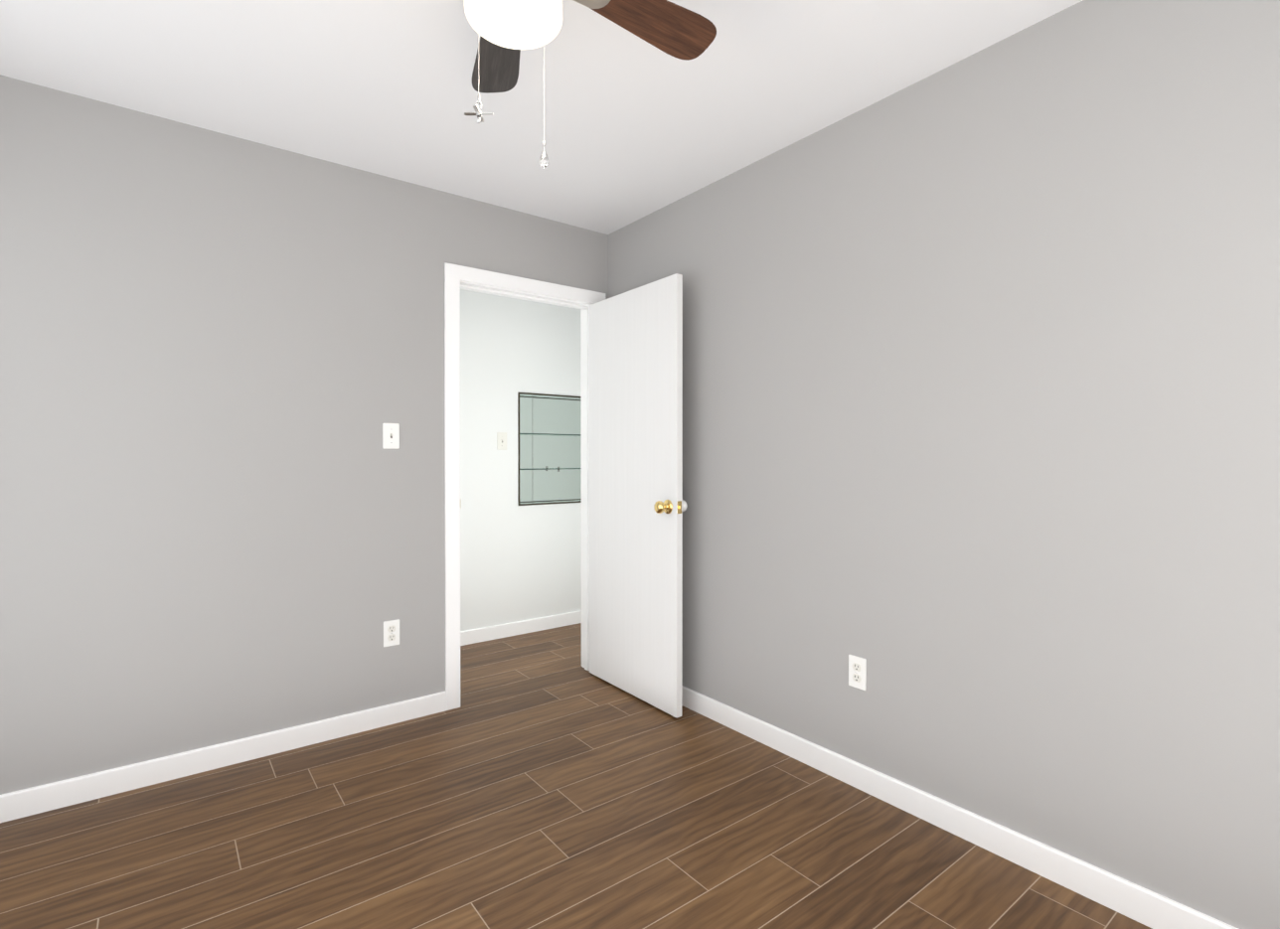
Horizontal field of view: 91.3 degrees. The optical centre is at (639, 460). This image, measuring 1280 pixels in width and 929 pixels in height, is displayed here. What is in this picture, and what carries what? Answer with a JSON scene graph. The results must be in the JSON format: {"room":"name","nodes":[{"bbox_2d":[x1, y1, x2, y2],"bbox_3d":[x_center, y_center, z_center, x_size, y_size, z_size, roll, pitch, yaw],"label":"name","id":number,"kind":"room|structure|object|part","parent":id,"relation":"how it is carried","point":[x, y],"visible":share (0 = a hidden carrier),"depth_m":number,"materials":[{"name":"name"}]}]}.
{"room":"empty bedroom","nodes":[
{"label":"empty bedroom","id":0,"kind":"room"},
{"bbox_2d":[0,75,608,795],"bbox_3d":[-0.704,-0.045,3.187,4.630,2.440,0.120,0,0,-38],"label":"wall","id":1,"kind":"structure","parent":0,"point":[221,507],"depth_m":2.39,"materials":[{"name":"grey paint"}]},
{"bbox_2d":[0,691,446,823],"bbox_3d":[-1.647,1.136,2.383,1.845,0.088,0.013,0,0,-38],"label":"baseboard","id":2,"kind":"structure","parent":1,"relation":"attached to","point":[19,804],"depth_m":2.37,"materials":[{"name":"white wood"}]},
{"bbox_2d":[382,423,399,449],"bbox_3d":[-1.108,-0.111,2.788,0.070,0.114,0.018,0,0,-38],"label":"light switch","id":3,"kind":"object","parent":1,"relation":"attached to","point":[391,435],"visible":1,"depth_m":2.79,"materials":[{"name":"white plastic"}]},
{"bbox_2d":[383,619,399,646],"bbox_3d":[-1.111,0.772,2.798,0.070,0.114,0.008,0,0,-38],"label":"outlet","id":4,"kind":"object","parent":1,"relation":"attached to","point":[391,632],"visible":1,"depth_m":2.79,"materials":[{"name":"white plastic"}]},
{"bbox_2d":[444,262,605,710],"bbox_3d":[-0.597,0.122,3.270,0.910,2.105,0.152,0,0,-38],"label":"door frame","id":5,"kind":"structure","parent":1,"relation":"attached to","point":[454,274],"depth_m":2.97,"materials":[{"name":"white wood"}]},
{"bbox_2d":[588,273,687,717],"bbox_3d":[-0.045,0.158,3.133,0.173,2.010,0.766,0,0,-37],"label":"door","id":6,"kind":"structure","parent":1,"relation":"in","point":[637,505],"depth_m":3.06,"materials":[{"name":"white paint"}]},
{"bbox_2d":[460,289,581,632],"bbox_3d":[-0.912,-0.052,4.219,3.940,2.440,0.150,0,0,-38],"label":"wall","id":7,"kind":"structure","parent":0,"point":[518,562],"depth_m":4.15,"materials":[{"name":"white paint"}]},
{"bbox_2d":[496,432,506,450],"bbox_3d":[-0.905,-0.129,4.118,0.070,0.114,0.018,0,0,-38],"label":"hall light switch","id":8,"kind":"object","parent":7,"relation":"attached to","point":[501,440],"visible":1,"depth_m":4.12,"materials":[{"name":"white plastic"}]},
{"bbox_2d":[460,610,581,645],"bbox_3d":[-0.862,1.125,4.161,3.700,0.088,0.013,0,0,-38],"label":"baseboard","id":9,"kind":"structure","parent":7,"relation":"attached to","point":[479,635],"depth_m":4.18,"materials":[{"name":"white wood"}]},
{"bbox_2d":[517,392,581,505],"bbox_3d":[-0.590,-0.080,4.431,0.647,0.764,0.106,0,0,-38],"label":"window","id":10,"kind":"structure","parent":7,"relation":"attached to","point":[549,449],"depth_m":4.44,"materials":[{"name":"clear glass"}]},
{"bbox_2d":[0,0,1082,234],"bbox_3d":[0.113,-1.299,2.217,4.750,0.080,4.560,0,0,-38],"label":"ceiling","id":11,"kind":"structure","parent":0,"point":[626,125],"depth_m":2.06,"materials":[{"name":"white paint"}]},
{"bbox_2d":[464,0,716,167],"bbox_3d":[-0.233,-0.956,1.339,1.014,0.594,1.050,0,0,-38],"label":"ceiling fan","id":12,"kind":"object","parent":11,"relation":"hanging from","point":[507,31],"visible":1,"depth_m":1.50,"materials":[{"name":"brown metal"}]},
{"bbox_3d":[-0.009,-1.075,1.501,0.460,0.018,0.132,0,-12,-36],"label":"blade","id":13,"kind":"part","parent":12,"relation":"part of","materials":[{"name":"brown wood"}]},
{"bbox_2d":[0,623,1151,928],"bbox_3d":[0.113,1.221,2.233,4.750,0.080,4.560,0,0,-38],"label":"floor","id":14,"kind":"structure","parent":0,"point":[541,780],"depth_m":1.94,"materials":[{"name":"brown wood"}]},
{"bbox_2d":[608,0,1279,928],"bbox_3d":[0.929,-0.039,2.172,0.120,2.440,3.480,0,0,-38],"label":"wall","id":15,"kind":"structure","parent":0,"point":[982,411],"depth_m":1.82,"materials":[{"name":"grey paint"}]},
{"bbox_2d":[848,654,866,690],"bbox_3d":[0.785,0.766,2.260,0.008,0.114,0.070,0,0,-38],"label":"outlet","id":16,"kind":"object","parent":15,"relation":"attached to","point":[857,672],"visible":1,"depth_m":2.25,"materials":[{"name":"white plastic"}]},
{"bbox_2d":[681,686,1238,928],"bbox_3d":[0.837,1.137,2.185,0.020,0.088,3.360,0,0,-38],"label":"baseboard","id":17,"kind":"structure","parent":15,"relation":"attached to","point":[1139,903],"depth_m":1.92,"materials":[{"name":"white wood"}]}
]}

